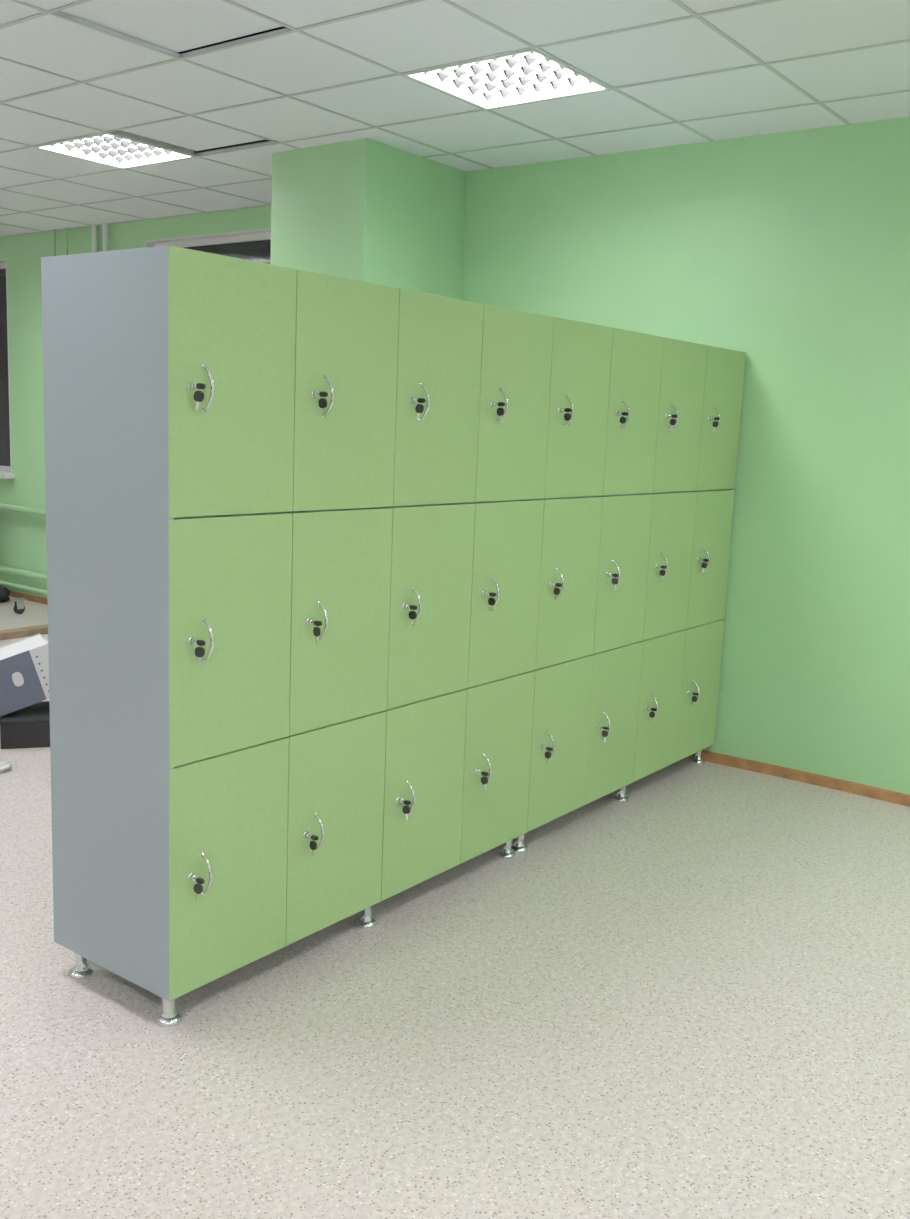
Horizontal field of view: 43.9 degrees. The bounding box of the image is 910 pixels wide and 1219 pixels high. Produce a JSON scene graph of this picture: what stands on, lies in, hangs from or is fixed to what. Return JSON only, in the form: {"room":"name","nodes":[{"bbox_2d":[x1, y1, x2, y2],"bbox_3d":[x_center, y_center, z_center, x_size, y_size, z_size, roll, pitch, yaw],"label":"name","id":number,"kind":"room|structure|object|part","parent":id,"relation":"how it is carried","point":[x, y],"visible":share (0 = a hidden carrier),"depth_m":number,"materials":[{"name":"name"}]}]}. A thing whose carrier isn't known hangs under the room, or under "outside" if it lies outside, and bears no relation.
{"room":"locker room","nodes":[
{"label":"locker room","id":0,"kind":"room"},
{"bbox_2d":[10,598,27,613],"bbox_3d":[-3.561,-0.024,9.226,0.100,0.126,0.100,9,12,36],"label":"cup","id":1,"kind":"object","parent":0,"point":[19,608],"visible":1,"depth_m":9.21,"materials":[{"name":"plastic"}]},
{"bbox_2d":[0,141,270,597],"bbox_3d":[-3.068,-1.800,9.467,7.040,3.590,0.450,9,12,36],"label":"wall","id":2,"kind":"structure","parent":0,"point":[22,535],"depth_m":9.56,"materials":[{"name":"green paint"}]},
{"bbox_2d":[0,269,10,466],"bbox_3d":[-4.584,-2.219,10.405,1.950,1.750,0.010,9,12,36],"label":"glass","id":3,"kind":"object","parent":2,"relation":"attached to","point":[4,381],"visible":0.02,"depth_m":9.96,"materials":[{"name":"black glass"}]},
{"bbox_2d":[0,260,11,472],"bbox_3d":[-4.603,-2.215,10.379,2.010,1.810,0.134,9,12,36],"label":"frame","id":4,"kind":"object","parent":2,"relation":"attached to","point":[3,263],"visible":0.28,"depth_m":9.75,"materials":[{"name":"white plastic"}]},
{"bbox_2d":[0,472,14,478],"bbox_3d":[-4.690,-1.297,10.463,2.110,0.045,0.160,9,12,36],"label":"sill","id":5,"kind":"structure","parent":2,"relation":"attached to","point":[3,475],"depth_m":9.81,"materials":[{"name":"white plastic"}]},
{"bbox_2d":[9,591,47,604],"bbox_3d":[-3.281,-0.030,9.568,7.040,0.050,0.020,9,12,36],"label":"baseboard","id":6,"kind":"structure","parent":2,"relation":"attached to","point":[14,594],"depth_m":9.88,"materials":[{"name":"brown wood"}]},
{"bbox_2d":[0,223,108,594],"bbox_3d":[-4.215,-1.683,10.012,4.256,3.090,0.097,9,12,36],"label":"pipes","id":7,"kind":"object","parent":2,"relation":"attached to","point":[6,507],"visible":0.26,"depth_m":9.63,"materials":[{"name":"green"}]},
{"bbox_2d":[0,504,46,594],"bbox_3d":[-4.258,-0.617,10.187,4.256,0.728,0.097,9,12,36],"label":"register","id":8,"kind":"object","parent":7,"relation":"attached to","point":[6,507],"depth_m":9.74,"materials":[{"name":"green paint"}]},
{"bbox_2d":[146,228,270,247],"bbox_3d":[-1.398,-1.714,7.996,2.300,1.850,0.134,9,12,36],"label":"frame","id":9,"kind":"object","parent":2,"relation":"attached to","point":[258,234],"visible":0.18,"depth_m":8.09,"materials":[{"name":"white plastic"}]},
{"bbox_2d":[184,240,270,263],"bbox_3d":[-1.379,-1.718,8.021,2.240,1.790,0.010,9,12,36],"label":"glass","id":10,"kind":"object","parent":2,"relation":"attached to","point":[258,251],"visible":0.07,"depth_m":7.99,"materials":[{"name":"black glass"}]},
{"bbox_2d":[271,138,466,299],"bbox_3d":[-0.299,-1.247,6.778,0.692,3.590,1.570,9,12,36],"label":"pillar","id":11,"kind":"structure","parent":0,"point":[366,210],"depth_m":6.03,"materials":[{"name":"green paint"}]},
{"bbox_2d":[0,596,909,1218],"bbox_3d":[-2.861,0.971,4.045,14.900,0.100,9.450,9,12,36],"label":"floor","id":12,"kind":"structure","parent":0,"point":[686,997],"depth_m":3.11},
{"bbox_2d":[0,585,9,601],"bbox_3d":[-4.037,-0.154,9.777,0.437,0.165,0.298,9,12,36],"label":"bag","id":13,"kind":"object","parent":12,"relation":"on","point":[4,592],"visible":1,"depth_m":9.71,"materials":[{"name":"black fabric"}]},
{"bbox_2d":[0,762,11,772],"bbox_3d":[-2.166,0.733,5.219,0.167,0.043,0.243,9,12,36],"label":"plastic bag","id":14,"kind":"object","parent":12,"relation":"on","point":[4,766],"visible":1,"depth_m":5.24,"materials":[{"name":"white plastic"}]},
{"bbox_2d":[0,624,47,639],"bbox_3d":[-3.123,0.154,8.485,0.120,0.050,1.320,9,12,36],"label":"plank","id":15,"kind":"object","parent":12,"relation":"on","point":[42,629],"visible":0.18,"depth_m":8.34,"materials":[{"name":"beige wood"}]},
{"bbox_2d":[0,633,49,748],"bbox_3d":[-2.176,0.406,5.754,0.563,0.514,0.384,-1,10,-18],"label":"box","id":16,"kind":"object","parent":12,"relation":"on","point":[24,663],"visible":0.73,"depth_m":5.63,"materials":[{"name":"grey cardboard"}]},
{"bbox_2d":[69,750,704,1026],"bbox_3d":[0.068,0.893,4.615,0.481,0.101,3.477,9,12,36],"label":"feet","id":17,"kind":"object","parent":12,"relation":"on","point":[169,1017],"visible":0.27,"depth_m":3.78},
{"bbox_2d":[41,245,734,1000],"bbox_3d":[0.110,-0.130,4.448,0.533,1.977,3.507,9,12,36],"label":"carcass","id":18,"kind":"object","parent":17,"relation":"on","point":[105,313],"visible":0.25,"depth_m":3.05,"materials":[{"name":"grey laminate"}]},
{"bbox_2d":[169,737,288,1000],"bbox_3d":[-0.622,0.721,3.179,0.059,0.651,0.436,9,12,36],"label":"door","id":19,"kind":"structure","parent":18,"relation":"attached to","point":[230,807],"depth_m":3.17,"materials":[{"name":"green laminate"}]},
{"bbox_2d":[187,872,196,881],"bbox_3d":[-0.711,0.728,3.063,0.018,0.025,0.025,9,12,36],"label":"lock","id":20,"kind":"object","parent":19,"relation":"attached to","point":[191,876],"visible":1,"depth_m":3.06,"materials":[{"name":"silver metal"}]},
{"bbox_2d":[194,877,204,899],"bbox_3d":[-0.691,0.757,3.052,0.036,0.067,0.010,8,11,32],"label":"key","id":21,"kind":"object","parent":20,"relation":"attached to","point":[198,888],"visible":1,"depth_m":3.05,"materials":[{"name":"silver metal"}]},
{"bbox_3d":[-0.678,0.728,3.091,0.042,0.126,0.014,9,12,36],"label":"handle","id":22,"kind":"part","parent":19,"relation":"part of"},
{"bbox_2d":[169,513,292,767],"bbox_3d":[-0.596,0.073,3.072,0.059,0.652,0.436,9,12,36],"label":"door","id":23,"kind":"structure","parent":18,"relation":"attached to","point":[233,572],"depth_m":3.06,"materials":[{"name":"green laminate"}]},
{"bbox_2d":[187,636,197,644],"bbox_3d":[-0.685,0.083,2.957,0.018,0.025,0.025,9,12,36],"label":"lock","id":24,"kind":"object","parent":23,"relation":"attached to","point":[191,640],"visible":1,"depth_m":2.95,"materials":[{"name":"silver metal"}]},
{"bbox_2d":[195,640,205,664],"bbox_3d":[-0.665,0.113,2.946,0.036,0.069,0.012,7,11,28],"label":"key","id":25,"kind":"object","parent":24,"relation":"attached to","point":[199,651],"visible":1,"depth_m":2.94,"materials":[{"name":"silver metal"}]},
{"bbox_3d":[-0.652,0.084,2.985,0.042,0.126,0.014,9,12,36],"label":"handle","id":26,"kind":"part","parent":23,"relation":"part of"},
{"bbox_2d":[168,245,296,517],"bbox_3d":[-0.570,-0.580,2.965,0.059,0.663,0.436,9,12,36],"label":"door","id":27,"kind":"structure","parent":18,"relation":"attached to","point":[236,317],"depth_m":2.96,"materials":[{"name":"green laminate"}]},
{"bbox_2d":[187,381,196,390],"bbox_3d":[-0.661,-0.564,2.849,0.018,0.025,0.025,9,12,36],"label":"lock","id":28,"kind":"object","parent":27,"relation":"attached to","point":[190,385],"visible":1,"depth_m":2.84,"materials":[{"name":"silver metal"}]},
{"bbox_2d":[194,383,205,409],"bbox_3d":[-0.640,-0.534,2.838,0.036,0.068,0.019,6,10,20],"label":"key","id":29,"kind":"object","parent":28,"relation":"attached to","point":[198,395],"visible":1,"depth_m":2.83,"materials":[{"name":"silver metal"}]},
{"bbox_3d":[-0.628,-0.563,2.877,0.042,0.126,0.014,9,12,36],"label":"handle","id":30,"kind":"part","parent":27,"relation":"part of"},
{"bbox_2d":[285,711,386,945],"bbox_3d":[-0.357,0.675,3.525,0.059,0.651,0.436,9,12,36],"label":"door","id":31,"kind":"structure","parent":18,"relation":"attached to","point":[336,772],"depth_m":3.52,"materials":[{"name":"green laminate"}]},
{"bbox_2d":[302,831,310,838],"bbox_3d":[-0.446,0.682,3.410,0.018,0.025,0.025,9,12,36],"label":"lock","id":32,"kind":"object","parent":31,"relation":"attached to","point":[306,834],"visible":1,"depth_m":3.40,"materials":[{"name":"silver metal"}]},
{"bbox_2d":[309,835,318,855],"bbox_3d":[-0.426,0.713,3.399,0.036,0.067,0.016,9,12,36],"label":"key","id":33,"kind":"object","parent":31,"relation":"attached to","point":[313,845],"visible":1,"depth_m":3.39,"materials":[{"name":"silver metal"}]},
{"bbox_3d":[-0.413,0.682,3.438,0.042,0.126,0.014,9,12,36],"label":"handle","id":34,"kind":"part","parent":31,"relation":"part of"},
{"bbox_2d":[289,508,392,735],"bbox_3d":[-0.331,0.027,3.419,0.058,0.652,0.436,9,12,36],"label":"door","id":35,"kind":"structure","parent":18,"relation":"attached to","point":[341,559],"depth_m":3.41,"materials":[{"name":"green laminate"}]},
{"bbox_2d":[305,617,313,625],"bbox_3d":[-0.422,0.036,3.301,0.018,0.025,0.025,9,12,36],"label":"lock","id":36,"kind":"object","parent":35,"relation":"attached to","point":[309,621],"visible":1,"depth_m":3.29,"materials":[{"name":"silver metal"}]},
{"bbox_2d":[313,621,321,643],"bbox_3d":[-0.403,0.067,3.290,0.036,0.070,0.009,10,12,39],"label":"key","id":37,"kind":"object","parent":36,"relation":"attached to","point":[316,630],"visible":1,"depth_m":3.28,"materials":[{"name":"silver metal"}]},
{"bbox_3d":[-0.389,0.037,3.329,0.042,0.126,0.014,9,12,36],"label":"handle","id":38,"kind":"part","parent":35,"relation":"part of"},
{"bbox_2d":[293,269,399,510],"bbox_3d":[-0.305,-0.626,3.311,0.058,0.663,0.436,9,12,36],"label":"door","id":39,"kind":"structure","parent":18,"relation":"attached to","point":[347,329],"depth_m":3.30,"materials":[{"name":"green laminate"}]},
{"bbox_2d":[311,390,319,398],"bbox_3d":[-0.394,-0.610,3.197,0.018,0.025,0.025,9,12,36],"label":"lock","id":40,"kind":"object","parent":39,"relation":"attached to","point":[314,394],"visible":1,"depth_m":3.19,"materials":[{"name":"silver metal"}]},
{"bbox_2d":[318,392,327,416],"bbox_3d":[-0.374,-0.580,3.186,0.036,0.069,0.009,8,11,33],"label":"key","id":41,"kind":"object","parent":40,"relation":"attached to","point":[322,402],"visible":1,"depth_m":3.18,"materials":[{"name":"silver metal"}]},
{"bbox_3d":[-0.361,-0.609,3.225,0.042,0.126,0.014,9,12,36],"label":"handle","id":42,"kind":"part","parent":39,"relation":"part of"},
{"bbox_2d":[381,689,466,900],"bbox_3d":[-0.092,0.628,3.872,0.059,0.651,0.436,9,12,36],"label":"door","id":43,"kind":"structure","parent":18,"relation":"attached to","point":[425,745],"depth_m":3.87,"materials":[{"name":"green laminate"}]},
{"bbox_2d":[396,796,403,803],"bbox_3d":[-0.182,0.635,3.756,0.018,0.025,0.025,9,12,36],"label":"lock","id":44,"kind":"object","parent":43,"relation":"attached to","point":[399,799],"visible":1,"depth_m":3.75,"materials":[{"name":"silver metal"}]},
{"bbox_2d":[402,800,410,820],"bbox_3d":[-0.162,0.665,3.744,0.036,0.069,0.014,6,10,24],"label":"key","id":45,"kind":"object","parent":44,"relation":"attached to","point":[406,809],"visible":1,"depth_m":3.74,"materials":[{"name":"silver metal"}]},
{"bbox_3d":[-0.149,0.636,3.783,0.042,0.126,0.014,9,12,36],"label":"handle","id":46,"kind":"part","parent":43,"relation":"part of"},
{"bbox_2d":[387,503,474,708],"bbox_3d":[-0.066,-0.019,3.765,0.059,0.652,0.436,9,12,36],"label":"door","id":47,"kind":"structure","parent":18,"relation":"attached to","point":[432,551],"depth_m":3.76,"materials":[{"name":"green laminate"}]},
{"bbox_2d":[402,602,409,609],"bbox_3d":[-0.158,-0.010,3.647,0.018,0.025,0.025,9,12,36],"label":"lock","id":48,"kind":"object","parent":47,"relation":"attached to","point":[405,605],"visible":1,"depth_m":3.64,"materials":[{"name":"silver metal"}]},
{"bbox_2d":[408,605,416,625],"bbox_3d":[-0.138,0.020,3.636,0.036,0.069,0.010,8,11,30],"label":"key","id":49,"kind":"object","parent":48,"relation":"attached to","point":[412,614],"visible":1,"depth_m":3.63,"materials":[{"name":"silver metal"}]},
{"bbox_3d":[-0.124,-0.009,3.675,0.042,0.126,0.014,9,12,36],"label":"handle","id":50,"kind":"part","parent":47,"relation":"part of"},
{"bbox_2d":[393,288,483,505],"bbox_3d":[-0.040,-0.673,3.658,0.059,0.663,0.436,9,12,36],"label":"door","id":51,"kind":"structure","parent":18,"relation":"attached to","point":[440,337],"depth_m":3.65,"materials":[{"name":"green laminate"}]},
{"bbox_2d":[409,396,416,403],"bbox_3d":[-0.129,-0.656,3.545,0.018,0.025,0.025,9,12,36],"label":"lock","id":52,"kind":"object","parent":51,"relation":"attached to","point":[412,400],"visible":1,"depth_m":3.54,"materials":[{"name":"silver metal"}]},
{"bbox_2d":[415,398,425,419],"bbox_3d":[-0.108,-0.626,3.534,0.036,0.068,0.015,7,10,24],"label":"key","id":53,"kind":"object","parent":52,"relation":"attached to","point":[419,408],"visible":1,"depth_m":3.53,"materials":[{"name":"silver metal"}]},
{"bbox_3d":[-0.096,-0.655,3.573,0.042,0.126,0.014,9,12,36],"label":"handle","id":54,"kind":"part","parent":51,"relation":"part of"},
{"bbox_2d":[460,671,534,863],"bbox_3d":[0.172,0.582,4.218,0.058,0.651,0.436,9,12,36],"label":"door","id":55,"kind":"structure","parent":18,"relation":"attached to","point":[499,713],"depth_m":4.21,"materials":[{"name":"green laminate"}]},
{"bbox_2d":[474,768,480,774],"bbox_3d":[0.084,0.591,4.104,0.018,0.025,0.025,9,12,36],"label":"lock","id":56,"kind":"object","parent":55,"relation":"attached to","point":[477,771],"visible":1,"depth_m":4.10,"materials":[{"name":"silver metal"}]},
{"bbox_2d":[480,771,488,789],"bbox_3d":[0.104,0.620,4.091,0.036,0.068,0.014,6,10,22],"label":"key","id":57,"kind":"object","parent":56,"relation":"attached to","point":[484,780],"visible":1,"depth_m":4.09,"materials":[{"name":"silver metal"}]},
{"bbox_3d":[0.117,0.591,4.131,0.042,0.126,0.014,9,12,36],"label":"handle","id":58,"kind":"part","parent":55,"relation":"part of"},
{"bbox_2d":[467,500,543,687],"bbox_3d":[0.198,-0.065,4.112,0.058,0.652,0.436,9,12,36],"label":"door","id":59,"kind":"structure","parent":18,"relation":"attached to","point":[507,546],"depth_m":4.11,"materials":[{"name":"green laminate"}]},
{"bbox_2d":[482,590,488,596],"bbox_3d":[0.109,-0.057,3.996,0.018,0.025,0.025,9,12,36],"label":"lock","id":60,"kind":"object","parent":59,"relation":"attached to","point":[484,592],"visible":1,"depth_m":3.99,"materials":[{"name":"silver metal"}]},
{"bbox_2d":[488,592,496,610],"bbox_3d":[0.129,-0.026,3.985,0.036,0.070,0.010,8,11,31],"label":"key","id":61,"kind":"object","parent":60,"relation":"attached to","point":[491,601],"visible":1,"depth_m":3.98,"materials":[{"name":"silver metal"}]},
{"bbox_3d":[0.142,-0.056,4.024,0.042,0.126,0.014,9,12,36],"label":"handle","id":62,"kind":"part","parent":59,"relation":"part of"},
{"bbox_2d":[475,304,553,501],"bbox_3d":[0.225,-0.719,4.004,0.059,0.663,0.436,9,12,36],"label":"door","id":63,"kind":"structure","parent":18,"relation":"attached to","point":[516,357],"depth_m":4.00,"materials":[{"name":"green laminate"}]},
{"bbox_2d":[490,400,496,407],"bbox_3d":[0.135,-0.707,3.888,0.018,0.025,0.025,9,12,36],"label":"lock","id":64,"kind":"object","parent":63,"relation":"attached to","point":[492,403],"visible":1,"depth_m":3.88,"materials":[{"name":"silver metal"}]},
{"bbox_2d":[496,402,504,421],"bbox_3d":[0.155,-0.677,3.877,0.036,0.069,0.012,7,10,27],"label":"key","id":65,"kind":"object","parent":64,"relation":"attached to","point":[500,411],"visible":1,"depth_m":3.87,"materials":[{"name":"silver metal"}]},
{"bbox_3d":[0.168,-0.706,3.916,0.042,0.126,0.014,9,12,36],"label":"handle","id":66,"kind":"part","parent":63,"relation":"part of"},
{"bbox_2d":[527,655,592,831],"bbox_3d":[0.438,0.536,4.565,0.058,0.651,0.437,9,12,36],"label":"door","id":67,"kind":"structure","parent":18,"relation":"attached to","point":[562,691],"depth_m":4.56,"materials":[{"name":"green laminate"}]},
{"bbox_2d":[539,744,545,749],"bbox_3d":[0.346,0.543,4.447,0.018,0.025,0.025,9,12,36],"label":"lock","id":68,"kind":"object","parent":67,"relation":"attached to","point":[542,747],"visible":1,"depth_m":4.44,"materials":[{"name":"silver metal"}]},
{"bbox_2d":[545,747,552,763],"bbox_3d":[0.366,0.573,4.436,0.036,0.069,0.009,8,11,33],"label":"key","id":69,"kind":"object","parent":68,"relation":"attached to","point":[547,753],"visible":1,"depth_m":4.43,"materials":[{"name":"silver metal"}]},
{"bbox_3d":[0.380,0.544,4.475,0.042,0.126,0.014,9,12,36],"label":"handle","id":70,"kind":"part","parent":67,"relation":"part of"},
{"bbox_2d":[535,497,602,669],"bbox_3d":[0.463,-0.112,4.458,0.058,0.652,0.436,9,12,36],"label":"door","id":71,"kind":"structure","parent":18,"relation":"attached to","point":[571,532],"depth_m":4.45,"materials":[{"name":"green laminate"}]},
{"bbox_2d":[548,581,554,586],"bbox_3d":[0.373,-0.098,4.342,0.018,0.025,0.025,9,12,36],"label":"lock","id":72,"kind":"object","parent":71,"relation":"attached to","point":[550,583],"visible":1,"depth_m":4.34,"materials":[{"name":"silver metal"}]},
{"bbox_2d":[554,583,561,599],"bbox_3d":[0.393,-0.069,4.331,0.036,0.068,0.010,10,12,40],"label":"key","id":73,"kind":"object","parent":72,"relation":"attached to","point":[556,589],"visible":1,"depth_m":4.33,"materials":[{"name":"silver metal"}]},
{"bbox_3d":[0.406,-0.097,4.370,0.042,0.126,0.014,9,12,36],"label":"handle","id":74,"kind":"part","parent":71,"relation":"part of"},
{"bbox_2d":[544,317,612,497],"bbox_3d":[0.490,-0.765,4.351,0.059,0.663,0.436,9,12,36],"label":"door","id":75,"kind":"structure","parent":18,"relation":"attached to","point":[581,351],"depth_m":4.35,"materials":[{"name":"green laminate"}]},
{"bbox_2d":[557,407,563,412],"bbox_3d":[0.398,-0.748,4.234,0.018,0.025,0.025,9,12,36],"label":"lock","id":76,"kind":"object","parent":75,"relation":"attached to","point":[560,409],"visible":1,"depth_m":4.23,"materials":[{"name":"silver metal"}]},
{"bbox_2d":[563,408,571,425],"bbox_3d":[0.418,-0.718,4.222,0.036,0.068,0.009,8,11,32],"label":"key","id":77,"kind":"object","parent":76,"relation":"attached to","point":[567,416],"visible":1,"depth_m":4.22,"materials":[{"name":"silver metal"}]},
{"bbox_3d":[0.431,-0.747,4.262,0.042,0.126,0.014,9,12,36],"label":"handle","id":78,"kind":"part","parent":75,"relation":"part of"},
{"bbox_2d":[584,641,642,804],"bbox_3d":[0.702,0.490,4.910,0.059,0.651,0.437,9,12,36],"label":"door","id":79,"kind":"structure","parent":18,"relation":"attached to","point":[616,672],"depth_m":4.91,"materials":[{"name":"green laminate"}]},
{"bbox_2d":[601,726,608,741],"bbox_3d":[0.633,0.529,4.785,0.036,0.067,0.019,6,10,21],"label":"key","id":80,"kind":"object","parent":79,"relation":"attached to","point":[604,732],"visible":1,"depth_m":4.78,"materials":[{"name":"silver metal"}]},
{"bbox_3d":[0.647,0.498,4.824,0.042,0.126,0.014,9,12,36],"label":"handle","id":81,"kind":"part","parent":79,"relation":"part of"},
{"bbox_2d":[593,494,652,653],"bbox_3d":[0.728,-0.158,4.804,0.059,0.652,0.436,9,12,36],"label":"door","id":82,"kind":"structure","parent":18,"relation":"attached to","point":[625,519],"depth_m":4.80,"materials":[{"name":"green laminate"}]},
{"bbox_2d":[611,573,618,589],"bbox_3d":[0.660,-0.115,4.679,0.035,0.069,0.017,5,10,17],"label":"key","id":83,"kind":"object","parent":82,"relation":"attached to","point":[614,580],"visible":1,"depth_m":4.67,"materials":[{"name":"silver metal"}]},
{"bbox_3d":[0.673,-0.144,4.719,0.042,0.126,0.014,9,12,36],"label":"handle","id":84,"kind":"part","parent":82,"relation":"part of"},
{"bbox_2d":[603,328,663,494],"bbox_3d":[0.755,-0.811,4.697,0.059,0.663,0.436,9,12,36],"label":"door","id":85,"kind":"structure","parent":18,"relation":"attached to","point":[636,357],"depth_m":4.69,"materials":[{"name":"green laminate"}]},
{"bbox_3d":[0.696,-0.793,4.608,0.042,0.126,0.014,9,12,36],"label":"handle","id":86,"kind":"part","parent":85,"relation":"part of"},
{"bbox_2d":[633,630,685,781],"bbox_3d":[0.967,0.443,5.257,0.059,0.651,0.436,9,12,36],"label":"door","id":87,"kind":"structure","parent":18,"relation":"attached to","point":[662,665],"depth_m":5.25,"materials":[{"name":"green laminate"}]},
{"bbox_2d":[649,708,656,721],"bbox_3d":[0.899,0.479,5.132,0.036,0.068,0.015,7,10,25],"label":"key","id":88,"kind":"object","parent":87,"relation":"attached to","point":[651,714],"visible":1,"depth_m":5.13,"materials":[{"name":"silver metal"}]},
{"bbox_3d":[0.912,0.451,5.170,0.042,0.126,0.014,9,12,36],"label":"handle","id":89,"kind":"part","parent":87,"relation":"part of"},
{"bbox_2d":[643,492,696,639],"bbox_3d":[0.993,-0.204,5.151,0.059,0.652,0.436,9,12,36],"label":"door","id":90,"kind":"structure","parent":18,"relation":"attached to","point":[673,514],"depth_m":5.15,"materials":[{"name":"green laminate"}]},
{"bbox_3d":[0.937,-0.191,5.064,0.042,0.126,0.014,9,12,36],"label":"handle","id":91,"kind":"part","parent":90,"relation":"part of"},
{"bbox_2d":[653,337,707,492],"bbox_3d":[1.019,-0.858,5.043,0.059,0.663,0.436,9,12,36],"label":"door","id":92,"kind":"structure","parent":18,"relation":"attached to","point":[683,370],"depth_m":5.04,"materials":[{"name":"green laminate"}]},
{"bbox_3d":[0.964,-0.844,4.957,0.042,0.126,0.014,9,12,36],"label":"handle","id":93,"kind":"part","parent":92,"relation":"part of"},
{"bbox_2d":[670,414,677,429],"bbox_3d":[0.951,-0.815,4.919,0.036,0.069,0.015,7,10,25],"label":"key","id":94,"kind":"object","parent":92,"relation":"attached to","point":[672,421],"visible":1,"depth_m":4.92,"materials":[{"name":"silver metal"}]},
{"bbox_2d":[677,620,724,760],"bbox_3d":[1.232,0.397,5.604,0.059,0.651,0.436,9,12,36],"label":"door","id":95,"kind":"structure","parent":18,"relation":"attached to","point":[704,643],"depth_m":5.60,"materials":[{"name":"green laminate"}]},
{"bbox_2d":[692,693,698,705],"bbox_3d":[1.162,0.437,5.477,0.036,0.067,0.020,6,10,19],"label":"key","id":96,"kind":"object","parent":95,"relation":"attached to","point":[694,698],"visible":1,"depth_m":5.47,"materials":[{"name":"silver metal"}]},
{"bbox_3d":[1.176,0.406,5.516,0.042,0.126,0.014,9,12,36],"label":"handle","id":97,"kind":"part","parent":95,"relation":"part of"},
{"bbox_2d":[687,490,734,628],"bbox_3d":[1.258,-0.251,5.497,0.059,0.652,0.436,9,12,36],"label":"door","id":98,"kind":"structure","parent":18,"relation":"attached to","point":[713,509],"depth_m":5.49,"materials":[{"name":"green laminate"}]},
{"bbox_2d":[702,559,708,572],"bbox_3d":[1.189,-0.208,5.372,0.036,0.068,0.020,5,10,18],"label":"key","id":99,"kind":"object","parent":98,"relation":"attached to","point":[704,564],"visible":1,"depth_m":5.37,"materials":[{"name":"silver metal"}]},
{"bbox_3d":[1.202,-0.237,5.410,0.042,0.126,0.014,9,12,36],"label":"handle","id":100,"kind":"part","parent":98,"relation":"part of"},
{"bbox_2d":[697,345,745,490],"bbox_3d":[1.284,-0.904,5.390,0.058,0.663,0.436,9,12,36],"label":"door","id":101,"kind":"structure","parent":18,"relation":"attached to","point":[724,375],"depth_m":5.39,"materials":[{"name":"green laminate"}]},
{"bbox_3d":[1.229,-0.891,5.304,0.042,0.126,0.014,9,12,36],"label":"handle","id":102,"kind":"part","parent":101,"relation":"part of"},
{"bbox_2d":[0,0,909,236],"bbox_3d":[-2.812,-2.330,3.389,14.500,0.454,8.769,9,12,36],"label":"ceiling","id":103,"kind":"structure","parent":0,"point":[196,75],"depth_m":4.74,"materials":[{"name":"tile"}]},
{"bbox_2d":[35,130,193,168],"bbox_3d":[-1.881,-2.566,6.247,0.638,0.071,0.578,9,12,36],"label":"ceiling light","id":104,"kind":"object","parent":103,"relation":"in","point":[107,149],"depth_m":6.32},
{"bbox_2d":[405,49,609,108],"bbox_3d":[0.221,-2.225,4.686,0.638,0.071,0.578,9,12,36],"label":"ceiling light","id":105,"kind":"object","parent":103,"relation":"in","point":[527,76],"depth_m":4.77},
{"bbox_2d":[462,116,909,794],"bbox_3d":[2.926,-0.809,4.907,6.768,3.590,0.722,9,12,36],"label":"wall","id":106,"kind":"structure","parent":0,"point":[789,251],"depth_m":5.47,"materials":[{"name":"green paint"}]},
{"bbox_2d":[688,750,909,806],"bbox_3d":[2.627,0.975,4.894,6.768,0.052,0.035,9,12,36],"label":"baseboard","id":107,"kind":"structure","parent":106,"relation":"attached to","point":[741,763],"depth_m":5.56,"materials":[{"name":"brown wood"}]},
{"bbox_3d":[0.663,-0.794,4.580,0.018,0.025,0.025,9,12,36],"label":"lock","id":108,"kind":"object","parent":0,"visible":0},
{"bbox_2d":[619,412,627,427],"bbox_3d":[0.683,-0.765,4.569,0.036,0.067,0.009,9,11,34],"label":"key","id":109,"kind":"object","parent":108,"relation":"attached to","point":[622,420],"visible":1,"depth_m":4.57,"materials":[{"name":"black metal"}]},
{"bbox_3d":[1.196,-0.892,5.276,0.018,0.025,0.025,9,12,36],"label":"lock","id":110,"kind":"object","parent":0,"visible":0},
{"bbox_2d":[713,417,719,431],"bbox_3d":[1.216,-0.862,5.265,0.036,0.069,0.013,7,10,27],"label":"key","id":111,"kind":"object","parent":110,"relation":"attached to","point":[715,423],"visible":1,"depth_m":5.26,"materials":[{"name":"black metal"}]},
{"bbox_3d":[0.904,-0.192,5.036,0.018,0.025,0.025,9,12,36],"label":"lock","id":112,"kind":"object","parent":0,"visible":0},
{"bbox_2d":[660,565,666,580],"bbox_3d":[0.924,-0.162,5.025,0.036,0.069,0.012,7,11,29],"label":"key","id":113,"kind":"object","parent":112,"relation":"attached to","point":[662,572],"visible":1,"depth_m":5.02,"materials":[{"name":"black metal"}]}
]}

